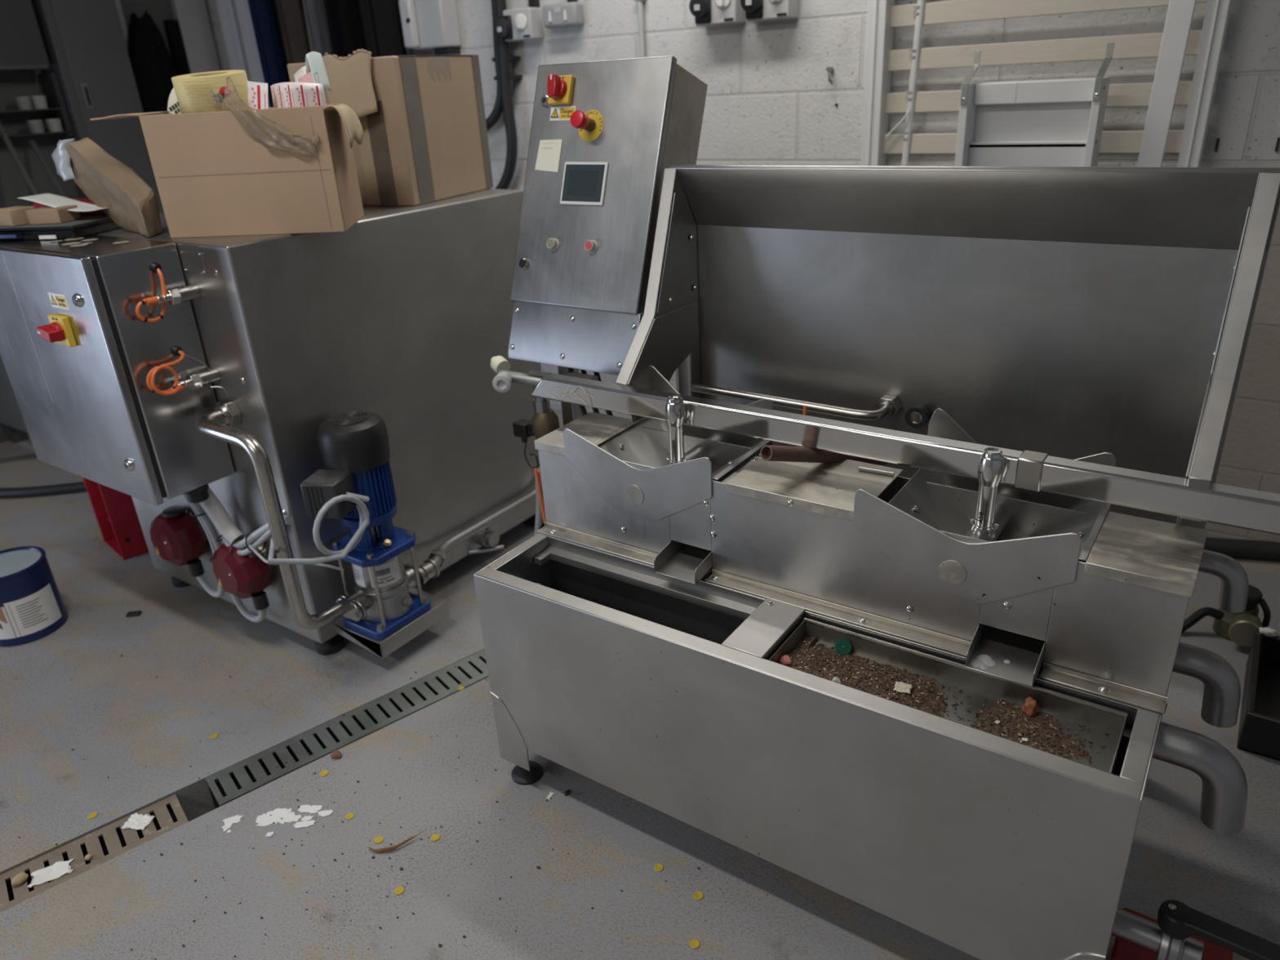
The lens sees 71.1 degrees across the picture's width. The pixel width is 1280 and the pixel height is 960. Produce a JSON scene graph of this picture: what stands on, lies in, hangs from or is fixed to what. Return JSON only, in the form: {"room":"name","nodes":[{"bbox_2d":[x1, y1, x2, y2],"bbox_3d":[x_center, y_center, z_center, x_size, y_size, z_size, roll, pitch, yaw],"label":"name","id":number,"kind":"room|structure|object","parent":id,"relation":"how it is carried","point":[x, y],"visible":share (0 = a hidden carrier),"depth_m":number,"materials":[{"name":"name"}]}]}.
{"room":"industrial hall","nodes":[
{"label":"industrial hall","id":0,"kind":"room"},
{"bbox_2d":[0,0,174,443],"bbox_3d":[-4.051,-0.925,2.614,0.100,2.850,6.220,13,29,32],"label":"wall","id":1,"kind":"structure","parent":0,"point":[13,82],"depth_m":4.17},
{"bbox_2d":[0,0,49,70],"bbox_3d":[-2.965,-2.041,3.653,0.150,0.685,0.800,13,29,32],"label":"upper cabinet","id":2,"kind":"object","parent":1,"relation":"attached to","point":[22,46],"visible":1,"depth_m":3.93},
{"bbox_2d":[0,72,74,137],"bbox_3d":[-2.928,-1.608,3.890,0.125,0.270,0.775,13,29,32],"label":"wall shelf","id":3,"kind":"object","parent":1,"relation":"attached to","point":[49,82],"visible":0.97,"depth_m":4.13,"materials":[{"name":"black metal"}]},
{"bbox_2d":[13,96,33,110],"bbox_3d":[-2.778,-1.699,4.038,0.064,0.055,0.064,13,29,32],"label":"tub","id":4,"kind":"object","parent":3,"relation":"on","point":[23,103],"visible":0.98,"depth_m":4.02,"materials":[{"name":"white plastic"}]},
{"bbox_2d":[26,120,44,133],"bbox_3d":[-2.762,-1.616,4.093,0.064,0.055,0.064,13,29,32],"label":"tub","id":5,"kind":"object","parent":3,"relation":"on","point":[34,126],"visible":0.99,"depth_m":4.07,"materials":[{"name":"white plastic"}]},
{"bbox_2d":[30,95,48,109],"bbox_3d":[-2.741,-1.723,4.086,0.064,0.055,0.064,13,29,32],"label":"tub","id":6,"kind":"object","parent":3,"relation":"on","point":[38,102],"visible":0.98,"depth_m":4.07,"materials":[{"name":"white plastic"}]},
{"bbox_2d":[44,118,62,132],"bbox_3d":[-2.716,-1.645,4.153,0.064,0.055,0.064,13,29,32],"label":"tub","id":7,"kind":"object","parent":3,"relation":"on","point":[55,125],"visible":0.99,"depth_m":4.13,"materials":[{"name":"white plastic"}]},
{"bbox_2d":[114,0,129,57],"bbox_3d":[-2.500,-1.580,4.662,0.030,2.200,0.040,13,29,32],"label":"trim","id":8,"kind":"structure","parent":1,"relation":"attached to","point":[117,3],"depth_m":4.37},
{"bbox_2d":[128,10,178,112],"bbox_3d":[-2.421,-1.867,4.561,0.150,0.922,0.236,13,29,32],"label":"coat","id":9,"kind":"object","parent":1,"relation":"hanging from","point":[153,68],"visible":0.42,"depth_m":4.41,"materials":[{"name":"black fabric"}]},
{"bbox_2d":[163,19,190,75],"bbox_3d":[-2.366,-2.048,4.673,0.040,0.630,0.060,13,29,32],"label":"strap","id":10,"kind":"object","parent":1,"relation":"hanging from","point":[171,27],"visible":0.44,"depth_m":4.58,"materials":[{"name":"fabric"}]},
{"bbox_2d":[169,0,220,73],"bbox_3d":[-2.292,-1.942,4.831,0.045,2.100,0.170,13,29,32],"label":"plywood sheet","id":11,"kind":"object","parent":1,"relation":"attached to","point":[192,16],"visible":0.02,"depth_m":4.65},
{"bbox_2d":[0,408,1279,959],"bbox_3d":[-1.354,1.035,1.534,6.250,0.120,6.220,13,29,32],"label":"floor","id":12,"kind":"structure","parent":0,"point":[48,792],"depth_m":1.92,"materials":[{"name":"paint"}]},
{"bbox_2d":[0,355,28,444],"bbox_3d":[-2.671,-0.646,4.221,0.565,0.880,0.650,13,29,32],"label":"workbench","id":13,"kind":"object","parent":12,"relation":"on","point":[11,418],"visible":0.05,"depth_m":4.13,"materials":[{"name":"grey metal"}]},
{"bbox_2d":[0,122,39,195],"bbox_3d":[-2.706,-1.315,3.977,0.402,0.553,0.024,17,31,37],"label":"pole","id":14,"kind":"object","parent":13,"relation":"on","point":[2,132],"visible":0.47,"depth_m":3.97,"materials":[{"name":"grey metal"}]},
{"bbox_2d":[29,138,67,197],"bbox_3d":[-2.629,-1.307,4.071,0.432,0.456,0.024,18,32,39],"label":"pole","id":15,"kind":"object","parent":13,"relation":"on","point":[34,145],"visible":0.65,"depth_m":4.08,"materials":[{"name":"grey metal"}]},
{"bbox_2d":[0,453,37,463],"bbox_3d":[-2.373,-0.181,4.207,1.300,0.012,0.040,-10,25,-15],"label":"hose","id":16,"kind":"object","parent":12,"relation":"on","point":[30,456],"visible":0.02,"depth_m":4.07,"materials":[{"name":"grey rubber"}]},
{"bbox_2d":[0,546,67,646],"bbox_3d":[-1.884,0.334,2.696,0.214,0.261,0.215,13,29,32],"label":"paint can","id":17,"kind":"object","parent":12,"relation":"on","point":[32,606],"visible":1,"depth_m":2.65,"materials":[{"name":"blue plastic"}]},
{"bbox_2d":[0,607,8,623],"bbox_3d":[-1.878,0.399,2.611,0.048,0.056,0.003,-4,24,-1],"label":"picture","id":18,"kind":"object","parent":17,"relation":"attached to","point":[3,611],"depth_m":2.61},
{"bbox_2d":[0,597,48,637],"bbox_3d":[-1.852,0.400,2.652,0.088,0.117,0.130,13,29,32],"label":"print","id":19,"kind":"object","parent":17,"relation":"attached to","point":[20,617],"depth_m":2.64},
{"bbox_2d":[0,481,87,497],"bbox_3d":[-2.530,0.013,3.758,1.497,0.042,0.229,-2,24,3],"label":"hose","id":20,"kind":"object","parent":12,"relation":"on","point":[49,490],"visible":0.46,"depth_m":3.66,"materials":[{"name":"rubber"}]},
{"bbox_2d":[0,794,188,912],"bbox_3d":[-1.627,1.020,1.608,1.545,0.115,0.115,-21,30,-34],"label":"drain grate","id":21,"kind":"object","parent":12,"relation":"on","point":[109,842],"visible":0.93,"depth_m":1.92,"materials":[{"name":"metal"}]},
{"bbox_2d":[11,871,28,886],"bbox_3d":[-1.275,0.821,1.840,0.022,0.020,0.031,13,29,32],"label":"pebble","id":22,"kind":"object","parent":21,"relation":"on","point":[20,878],"visible":1,"depth_m":1.83,"materials":[{"name":"beige stone"}]},
{"bbox_2d":[27,857,74,888],"bbox_3d":[-1.224,0.815,1.862,0.084,0.004,0.049,-14,26,-22],"label":"paper scrap","id":23,"kind":"object","parent":21,"relation":"on","point":[59,868],"visible":1,"depth_m":1.86,"materials":[{"name":"white paper"}]},
{"bbox_2d":[121,812,155,830],"bbox_3d":[-1.109,0.754,1.978,0.058,0.008,0.045,2,25,11],"label":"paper scrap","id":24,"kind":"object","parent":21,"relation":"on","point":[136,821],"visible":1,"depth_m":1.98,"materials":[{"name":"white paper"}]},
{"bbox_2d":[31,0,164,213],"bbox_3d":[-2.567,-1.361,4.490,0.177,1.950,0.330,13,29,32],"label":"locker","id":25,"kind":"object","parent":12,"relation":"on","point":[84,42],"visible":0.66,"depth_m":4.18,"materials":[{"name":"black metal"}]},
{"bbox_2d":[82,477,149,559],"bbox_3d":[-1.844,0.046,3.138,0.228,0.420,0.111,20,33,41],"label":"container","id":26,"kind":"object","parent":12,"relation":"on","point":[115,512],"visible":0.49,"depth_m":3.12,"materials":[{"name":"metal"}]},
{"bbox_2d":[222,804,333,837],"bbox_3d":[-0.794,0.746,1.954,0.239,0.002,0.085,-7,24,-8],"label":"paint","id":27,"kind":"object","parent":12,"relation":"on","point":[264,820],"visible":1,"depth_m":1.97,"materials":[{"name":"white paint"}]},
{"bbox_2d":[92,189,544,658],"bbox_3d":[-0.926,-0.236,2.766,1.058,1.141,1.142,13,29,32],"label":"tank","id":28,"kind":"object","parent":12,"relation":"on","point":[401,316],"visible":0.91,"depth_m":2.45,"materials":[{"name":"grey metal"}]},
{"bbox_2d":[51,137,162,237],"bbox_3d":[-1.374,-0.766,2.322,0.443,0.231,0.110,13,29,32],"label":"paper bag","id":29,"kind":"object","parent":28,"relation":"on","point":[106,180],"visible":1,"depth_m":2.26,"materials":[{"name":"paper"}]},
{"bbox_2d":[0,235,235,505],"bbox_3d":[-1.407,-0.280,2.320,0.677,0.647,0.270,13,29,32],"label":"enclosure","id":30,"kind":"object","parent":28,"relation":"attached to","point":[94,364],"visible":1,"depth_m":2.19,"materials":[{"name":"metal"}]},
{"bbox_2d":[36,314,76,346],"bbox_3d":[-1.388,-0.350,2.123,0.071,0.071,0.051,13,29,32],"label":"switch","id":31,"kind":"object","parent":30,"relation":"attached to","point":[61,330],"depth_m":2.11,"materials":[{"name":"red plastic"}]},
{"bbox_2d":[0,214,121,239],"bbox_3d":[-1.631,-0.679,2.406,0.455,0.032,0.265,2,25,12],"label":"tray","id":32,"kind":"object","parent":30,"relation":"on","point":[87,225],"visible":0.53,"depth_m":2.29,"materials":[{"name":"plastic"}]},
{"bbox_2d":[0,206,35,226],"bbox_3d":[-1.629,-0.689,2.336,0.075,0.041,0.070,8,27,24],"label":"block","id":33,"kind":"object","parent":32,"relation":"on","point":[13,215],"visible":0.83,"depth_m":2.31,"materials":[{"name":"brown cardboard"}]},
{"bbox_2d":[25,204,80,224],"bbox_3d":[-1.533,-0.693,2.341,0.088,0.036,0.080,-1,24,6],"label":"block","id":34,"kind":"object","parent":32,"relation":"on","point":[46,215],"visible":1,"depth_m":2.31,"materials":[{"name":"brown cardboard"}]},
{"bbox_2d":[17,193,107,211],"bbox_3d":[-1.511,-0.737,2.372,0.220,0.040,0.100,2,25,12],"label":"paper sheet","id":35,"kind":"object","parent":32,"relation":"on","point":[47,199],"visible":0.9,"depth_m":2.38,"materials":[{"name":"white paper"}]},
{"bbox_2d":[31,198,106,216],"bbox_3d":[-1.530,-0.755,2.475,0.260,0.038,0.090,0,24,8],"label":"case","id":36,"kind":"object","parent":32,"relation":"on","point":[98,212],"visible":0.13,"depth_m":2.44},
{"bbox_2d":[155,284,200,305],"bbox_3d":[-1.101,-0.437,2.124,0.040,0.036,0.106,13,29,32],"label":"pipe fitting","id":37,"kind":"object","parent":28,"relation":"attached to","point":[192,292],"depth_m":2.12,"materials":[{"name":"metal"}]},
{"bbox_2d":[177,368,220,389],"bbox_3d":[-1.095,-0.247,2.213,0.040,0.036,0.106,13,29,32],"label":"pipe fitting","id":38,"kind":"object","parent":28,"relation":"attached to","point":[193,380],"depth_m":2.21,"materials":[{"name":"metal"}]},
{"bbox_2d":[89,103,364,238],"bbox_3d":[-0.989,-0.778,2.239,0.694,0.284,0.280,0,24,8],"label":"cardboard box","id":39,"kind":"object","parent":28,"relation":"on","point":[214,177],"visible":0.94,"depth_m":2.11,"materials":[{"name":"brown cardboard"}]},
{"bbox_2d":[171,70,248,113],"bbox_3d":[-1.014,-0.916,2.130,0.168,0.106,0.174,13,29,32],"label":"tape roll","id":40,"kind":"object","parent":39,"relation":"in","point":[192,93],"visible":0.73,"depth_m":2.07,"materials":[{"name":"yellow paper"}]},
{"bbox_2d":[247,80,268,109],"bbox_3d":[-0.878,-0.873,2.055,0.060,0.081,0.023,8,26,23],"label":"tape","id":41,"kind":"object","parent":39,"relation":"in","point":[257,92],"visible":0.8,"depth_m":2.05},
{"bbox_2d":[251,87,265,109],"bbox_3d":[-0.876,-0.872,2.051,0.039,0.051,0.013,8,27,24],"label":"print","id":42,"kind":"object","parent":41,"relation":"attached to","point":[258,94],"depth_m":2.05},
{"bbox_2d":[208,76,319,156],"bbox_3d":[-0.856,-0.824,2.035,0.251,0.178,0.045,4,25,16],"label":"tape","id":43,"kind":"object","parent":39,"relation":"hanging from","point":[273,135],"visible":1,"depth_m":2.04,"materials":[{"name":"beige"}]},
{"bbox_2d":[270,82,326,108],"bbox_3d":[-0.800,-0.881,2.071,0.126,0.073,0.064,-2,24,4],"label":"tape","id":44,"kind":"object","parent":39,"relation":"in","point":[284,95],"visible":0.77,"depth_m":2.06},
{"bbox_2d":[293,51,331,91],"bbox_3d":[-0.774,-0.951,2.101,0.070,0.097,0.088,-15,27,-25],"label":"tape","id":45,"kind":"object","parent":39,"relation":"in","point":[314,71],"visible":0.74,"depth_m":2.08,"materials":[{"name":"white plastic"}]},
{"bbox_3d":[-0.948,-0.743,2.249,0.527,0.198,0.372,13,29,32],"label":"paper","id":46,"kind":"object","parent":39,"relation":"in","visible":0},
{"bbox_2d":[167,87,181,114],"bbox_3d":[-1.103,-0.910,2.260,0.200,0.200,0.026,4,25,16],"label":"label","id":47,"kind":"object","parent":46,"relation":"on","point":[173,107],"visible":0.12,"depth_m":2.26,"materials":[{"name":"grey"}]},
{"bbox_2d":[267,411,431,639],"bbox_3d":[-0.769,0.149,2.308,0.223,0.590,0.440,16,30,36],"label":"pump","id":48,"kind":"object","parent":28,"relation":"on","point":[356,488],"visible":0.98,"depth_m":2.30,"materials":[{"name":"blue metal"}]},
{"bbox_2d":[328,411,369,425],"bbox_3d":[-0.736,-0.156,2.265,0.100,0.004,0.100,13,29,32],"label":"fan grille","id":49,"kind":"object","parent":48,"relation":"attached to","point":[350,418],"depth_m":2.26,"materials":[{"name":"black plastic"}]},
{"bbox_2d":[353,558,394,584],"bbox_3d":[-0.713,0.246,2.391,0.116,0.058,0.033,-3,24,1],"label":"label","id":50,"kind":"object","parent":48,"relation":"on","point":[383,574],"depth_m":2.38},
{"bbox_2d":[287,48,493,206],"bbox_3d":[-0.740,-1.051,2.665,0.377,0.406,0.443,8,27,24],"label":"cardboard box","id":51,"kind":"object","parent":28,"relation":"on","point":[422,118],"visible":0.89,"depth_m":2.52,"materials":[{"name":"brown cardboard"}]},
{"bbox_2d":[469,528,504,554],"bbox_3d":[-0.497,0.200,2.890,0.087,0.071,0.094,13,29,32],"label":"valve","id":52,"kind":"object","parent":28,"relation":"attached to","point":[486,537],"depth_m":2.89,"materials":[{"name":"metal"}]},
{"bbox_2d":[204,648,488,808],"bbox_3d":[-0.354,0.530,2.526,1.608,0.120,0.115,-21,30,-34],"label":"drain grate","id":53,"kind":"object","parent":12,"relation":"on","point":[228,788],"visible":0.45,"depth_m":2.23,"materials":[{"name":"metal"}]},
{"bbox_2d":[15,599,768,959],"bbox_3d":[-0.933,0.755,1.952,2.913,0.004,1.515,13,29,32],"label":"chips","id":54,"kind":"object","parent":12,"relation":"on","point":[357,781],"depth_m":1.86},
{"bbox_2d":[368,829,426,852],"bbox_3d":[-0.505,0.760,1.873,0.122,0.010,0.027,-10,25,-14],"label":"strip","id":55,"kind":"object","parent":12,"relation":"on","point":[390,848],"visible":1,"depth_m":1.86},
{"bbox_2d":[533,466,546,522],"bbox_3d":[-0.233,0.222,2.353,0.035,0.548,0.018,13,29,32],"label":"cable","id":56,"kind":"object","parent":12,"relation":"on","point":[535,469],"visible":0.28,"depth_m":2.26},
{"bbox_2d":[688,938,699,948],"bbox_3d":[0.099,0.842,1.626,0.019,0.003,0.019,13,29,32],"label":"disc","id":57,"kind":"object","parent":12,"relation":"on","point":[694,944],"visible":1,"depth_m":1.62,"materials":[{"name":"yellow plastic"}]},
{"bbox_2d":[473,164,1279,959],"bbox_3d":[0.375,0.089,1.726,1.806,1.264,0.749,13,29,32],"label":"washer","id":58,"kind":"object","parent":12,"relation":"on","point":[1102,315],"visible":0.98,"depth_m":1.62,"materials":[{"name":"metal"}]},
{"bbox_2d":[490,355,555,392],"label":"valve assembly","id":59,"kind":"object","parent":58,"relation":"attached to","point":[502,382],"depth_m":2.24,"materials":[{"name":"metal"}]},
{"bbox_2d":[512,396,559,468],"label":"valve assembly","id":60,"kind":"object","parent":58,"relation":"attached to","point":[544,421],"depth_m":2.30,"materials":[{"name":"metal"}]},
{"bbox_2d":[564,367,601,381],"label":"valve assembly","id":61,"kind":"object","parent":58,"relation":"attached to","point":[584,375],"depth_m":2.17,"materials":[{"name":"metal"}]},
{"bbox_2d":[510,55,707,315],"bbox_3d":[-0.079,-0.676,2.112,0.376,0.567,0.342,13,29,32],"label":"control box","id":62,"kind":"object","parent":58,"relation":"attached to","point":[587,228],"visible":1,"depth_m":2.02,"materials":[{"name":"metal"}]},
{"bbox_2d":[534,139,562,172],"bbox_3d":[-0.215,-0.760,2.099,0.072,0.070,0.026,13,29,32],"label":"paper note","id":63,"kind":"object","parent":62,"relation":"attached to","point":[549,150],"visible":1,"depth_m":2.10,"materials":[{"name":"white paper"}]},
{"bbox_2d":[546,74,574,105],"bbox_3d":[-0.189,-0.896,2.054,0.062,0.066,0.059,13,29,32],"label":"switch","id":64,"kind":"object","parent":62,"relation":"attached to","point":[560,87],"depth_m":2.04,"materials":[{"name":"red plastic"}]},
{"bbox_2d":[760,444,888,465],"bbox_3d":[0.363,-0.047,1.721,0.352,0.141,0.029,-21,29,-33],"label":"rusty pipe","id":65,"kind":"object","parent":58,"relation":"on","point":[768,452],"visible":0.64,"depth_m":1.65,"materials":[{"name":"metal"}]},
{"bbox_2d":[857,466,894,475],"bbox_3d":[0.440,-0.017,1.666,0.066,0.007,0.007,11,28,29],"label":"rod","id":66,"kind":"object","parent":58,"relation":"on","point":[882,472],"visible":1,"depth_m":1.66,"materials":[{"name":"silver metal"}]},
{"bbox_2d":[530,373,1279,535],"bbox_3d":[0.548,-0.032,1.533,1.917,0.065,0.046,13,29,32],"label":"bar","id":67,"kind":"object","parent":58,"relation":"on","point":[1247,508],"visible":1,"depth_m":1.53,"materials":[{"name":"silver metal"}]},
{"bbox_2d":[904,403,931,428],"bbox_3d":[0.583,-0.135,1.876,0.046,0.046,0.038,13,29,32],"label":"socket","id":68,"kind":"object","parent":58,"relation":"attached to","point":[917,415],"depth_m":1.87,"materials":[{"name":"metal"}]},
{"bbox_2d":[768,617,1128,773],"bbox_3d":[0.475,0.346,1.438,0.526,0.042,0.152,13,29,32],"label":"tray","id":69,"kind":"object","parent":58,"relation":"in","point":[982,688],"visible":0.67,"depth_m":1.45,"materials":[{"name":"metal"}]},
{"bbox_2d":[786,636,1108,764],"bbox_3d":[0.475,0.357,1.442,0.518,0.018,0.142,13,29,32],"label":"debris","id":70,"kind":"object","parent":69,"relation":"in","point":[1008,726],"visible":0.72,"depth_m":1.46,"materials":[{"name":"brown soil"}]},
{"bbox_2d":[778,654,791,665],"bbox_3d":[0.251,0.313,1.553,0.022,0.016,0.022,-4,24,-2],"label":"lump","id":71,"kind":"object","parent":70,"relation":"on","point":[785,660],"visible":0.98,"depth_m":1.55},
{"bbox_2d":[835,639,851,655],"bbox_3d":[0.358,0.295,1.579,0.028,0.027,0.021,-3,24,1],"label":"cap","id":72,"kind":"object","parent":70,"relation":"on","point":[842,646],"visible":1,"depth_m":1.58,"materials":[{"name":"green plastic"}]},
{"bbox_2d":[893,681,911,693],"bbox_3d":[0.430,0.339,1.465,0.028,0.003,0.027,7,26,22],"label":"paper scrap","id":73,"kind":"object","parent":70,"relation":"on","point":[900,686],"visible":1,"depth_m":1.46,"materials":[{"name":"white paper"}]},
{"bbox_2d":[790,640,1074,752],"bbox_3d":[0.453,0.352,1.453,0.460,0.013,0.131,13,29,32],"label":"chips","id":74,"kind":"object","parent":70,"relation":"on","point":[824,668],"visible":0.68,"depth_m":1.47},
{"bbox_2d":[1021,697,1039,716],"bbox_3d":[0.614,0.360,1.408,0.024,0.034,0.021,-16,27,-26],"label":"lump","id":75,"kind":"object","parent":70,"relation":"on","point":[1030,708],"visible":1,"depth_m":1.40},
{"bbox_2d":[668,164,1279,529],"bbox_3d":[0.556,-0.284,1.799,1.101,0.664,0.082,13,29,32],"label":"backsplash","id":76,"kind":"structure","parent":58,"relation":"attached to","point":[1072,313],"depth_m":1.73,"materials":[{"name":"metal"}]},
{"bbox_2d":[954,42,1114,166],"bbox_3d":[1.138,-0.532,2.772,0.372,1.457,0.112,13,29,32],"label":"ladder","id":77,"kind":"object","parent":12,"relation":"on","point":[1051,122],"visible":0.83,"depth_m":2.57,"materials":[{"name":"metal"}]},
{"bbox_2d":[860,0,1232,167],"bbox_3d":[1.159,-0.881,2.784,0.972,2.080,0.087,13,29,32],"label":"bed base","id":78,"kind":"object","parent":12,"relation":"on","point":[1208,42],"visible":0.41,"depth_m":2.63,"materials":[{"name":"brown wood"}]},
{"bbox_2d":[1136,0,1196,167],"bbox_3d":[1.424,-0.797,2.538,0.124,2.100,0.040,13,29,32],"label":"board","id":79,"kind":"object","parent":12,"relation":"on","point":[1180,15],"visible":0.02,"depth_m":2.40,"materials":[{"name":"white wood"}]},
{"bbox_2d":[1110,907,1233,959],"bbox_3d":[0.826,0.848,1.419,0.164,0.085,0.300,13,29,32],"label":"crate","id":80,"kind":"object","parent":12,"relation":"on","point":[1122,949],"visible":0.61,"depth_m":1.47,"materials":[{"name":"red plastic"}]},
{"bbox_2d":[1181,584,1271,647],"bbox_3d":[1.548,0.350,2.374,0.202,0.132,0.147,13,29,32],"label":"valve","id":81,"kind":"object","parent":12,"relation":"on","point":[1240,628],"visible":0.73,"depth_m":2.33,"materials":[{"name":"green metal"}]},
{"bbox_2d":[1203,537,1279,561],"bbox_3d":[2.516,0.340,2.361,1.814,0.056,0.127,11,28,29],"label":"hose","id":82,"kind":"object","parent":12,"relation":"on","point":[1233,548],"visible":0.81,"depth_m":2.71,"materials":[{"name":"rubber"}]},
{"bbox_2d":[1236,631,1279,760],"bbox_3d":[1.783,0.569,1.897,0.840,0.100,0.370,13,29,32],"label":"bin","id":83,"kind":"object","parent":12,"relation":"on","point":[1259,731],"visible":1,"depth_m":2.09,"materials":[{"name":"plastic"}]},
{"bbox_2d":[1258,626,1278,636],"bbox_3d":[1.554,0.376,2.215,0.041,0.022,0.022,13,29,32],"label":"bead","id":84,"kind":"object","parent":83,"relation":"on","point":[1268,632],"visible":1,"depth_m":2.21,"materials":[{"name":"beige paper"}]},
{"bbox_2d":[204,0,1279,542],"bbox_3d":[0.346,-1.474,3.267,6.250,2.850,0.100,13,29,32],"label":"wall","id":85,"kind":"structure","parent":0,"point":[771,99],"depth_m":2.97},
{"bbox_2d":[215,0,237,70],"bbox_3d":[-2.135,-2.712,4.435,0.062,1.289,0.054,13,29,32],"label":"white trunking","id":86,"kind":"object","parent":85,"relation":"attached to","point":[220,5],"visible":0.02,"depth_m":4.60,"materials":[{"name":"white plastic"}]},
{"bbox_2d":[222,0,251,79],"bbox_3d":[-2.072,-2.683,4.393,0.062,1.314,0.066,13,29,32],"label":"white trunking","id":87,"kind":"object","parent":85,"relation":"attached to","point":[229,6],"visible":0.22,"depth_m":4.55,"materials":[{"name":"white plastic"}]},
{"bbox_2d":[234,0,258,82],"bbox_3d":[-2.002,-2.663,4.358,0.062,1.329,0.054,13,29,32],"label":"white trunking","id":88,"kind":"object","parent":85,"relation":"attached to","point":[238,3],"visible":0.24,"depth_m":4.53,"materials":[{"name":"white plastic"}]},
{"bbox_2d":[242,0,264,83],"bbox_3d":[-1.939,-2.634,4.316,0.062,1.354,0.066,13,29,32],"label":"white trunking","id":89,"kind":"object","parent":85,"relation":"attached to","point":[245,2],"visible":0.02,"depth_m":4.49,"materials":[{"name":"white plastic"}]},
{"bbox_2d":[247,0,288,107],"bbox_3d":[-1.773,-2.034,4.372,0.131,1.112,0.164,13,29,32],"label":"jacket","id":90,"kind":"object","parent":85,"relation":"hanging from","point":[263,13],"visible":0.38,"depth_m":4.28,"materials":[{"name":"blue fabric"}]},
{"bbox_2d":[273,0,290,82],"bbox_3d":[-1.667,-2.001,4.346,0.076,1.062,0.118,13,29,32],"label":"jacket","id":91,"kind":"object","parent":85,"relation":"hanging from","point":[274,2],"visible":0.04,"depth_m":4.25,"materials":[{"name":"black fabric"}]},
{"bbox_2d":[275,0,311,63],"bbox_3d":[-1.594,-1.974,4.252,0.146,1.082,0.167,13,29,32],"label":"coat","id":92,"kind":"object","parent":85,"relation":"hanging from","point":[291,13],"visible":0.19,"depth_m":4.14,"materials":[{"name":"brown fabric"}]},
{"bbox_2d":[302,0,333,57],"bbox_3d":[-1.454,-1.939,4.205,0.141,1.042,0.148,13,29,32],"label":"coat","id":93,"kind":"object","parent":85,"relation":"hanging from","point":[315,15],"visible":0.2,"depth_m":4.08,"materials":[{"name":"grey fabric"}]},
{"bbox_2d":[324,0,367,57],"bbox_3d":[-1.262,-1.982,4.007,0.261,0.962,0.227,13,29,32],"label":"coat","id":94,"kind":"object","parent":85,"relation":"hanging from","point":[346,32],"visible":0.2,"depth_m":3.92,"materials":[{"name":"black fabric"}]},
{"bbox_2d":[358,0,407,57],"bbox_3d":[-1.104,-1.890,3.881,0.161,1.042,0.176,13,29,32],"label":"coat","id":95,"kind":"object","parent":85,"relation":"hanging from","point":[380,19],"visible":0.33,"depth_m":3.80,"materials":[{"name":"black fabric"}]},
{"bbox_2d":[398,0,461,54],"bbox_3d":[-0.915,-2.122,3.744,0.236,0.628,0.137,13,29,32],"label":"junction box","id":96,"kind":"object","parent":85,"relation":"attached to","point":[426,24],"visible":0.95,"depth_m":3.79,"materials":[{"name":"grey plastic"}]},
{"bbox_2d":[485,0,522,189],"bbox_3d":[-0.662,-2.057,3.618,0.315,1.968,0.087,13,29,32],"label":"cable","id":97,"kind":"object","parent":85,"relation":"attached to","point":[504,104],"visible":0.85,"depth_m":3.73,"materials":[{"name":"rubber"}]},
{"bbox_2d":[493,7,543,41],"bbox_3d":[-0.491,-1.822,3.584,0.171,0.112,0.115,13,29,32],"label":"socket","id":98,"kind":"object","parent":85,"relation":"attached to","point":[526,24],"visible":1,"depth_m":3.56,"materials":[{"name":"grey plastic"}]},
{"bbox_2d":[515,13,526,30],"bbox_3d":[-0.477,-1.812,3.541,0.060,0.060,0.023,13,29,32],"label":"switch","id":99,"kind":"object","parent":98,"relation":"attached to","point":[520,18],"depth_m":3.54,"materials":[{"name":"white plastic"}]},
{"bbox_2d":[528,0,539,7],"bbox_3d":[-0.449,-2.392,3.322,0.028,1.137,0.039,13,29,32],"label":"conduit","id":100,"kind":"object","parent":85,"relation":"attached to","point":[532,3],"visible":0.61,"depth_m":3.54,"materials":[{"name":"plastic"}]},
{"bbox_2d":[542,1,583,28],"bbox_3d":[-0.300,-1.806,3.481,0.166,0.083,0.066,13,29,32],"label":"socket","id":101,"kind":"object","parent":85,"relation":"attached to","point":[566,15],"visible":1,"depth_m":3.45,"materials":[{"name":"grey plastic"}]},
{"bbox_2d":[633,0,645,57],"bbox_3d":[-0.009,-1.928,3.225,0.042,1.949,0.028,13,29,32],"label":"conduit","id":102,"kind":"object","parent":85,"relation":"attached to","point":[640,2],"visible":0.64,"depth_m":3.33,"materials":[{"name":"plastic"}]},
{"bbox_2d":[688,0,745,26],"bbox_3d":[0.265,-1.651,3.095,0.167,0.138,0.115,13,29,32],"label":"socket","id":103,"kind":"object","parent":85,"relation":"attached to","point":[705,12],"visible":0.99,"depth_m":3.08,"materials":[{"name":"grey plastic"}]},
{"bbox_2d":[715,0,730,8],"bbox_3d":[0.279,-1.641,3.052,0.060,0.060,0.023,13,29,32],"label":"switch","id":104,"kind":"object","parent":103,"relation":"attached to","point":[718,3],"depth_m":3.06,"materials":[{"name":"white plastic"}]},
{"bbox_2d":[740,0,798,22],"bbox_3d":[0.430,-1.613,2.988,0.167,0.138,0.115,13,29,32],"label":"socket","id":105,"kind":"object","parent":85,"relation":"attached to","point":[757,11],"visible":1,"depth_m":2.98,"materials":[{"name":"grey plastic"}]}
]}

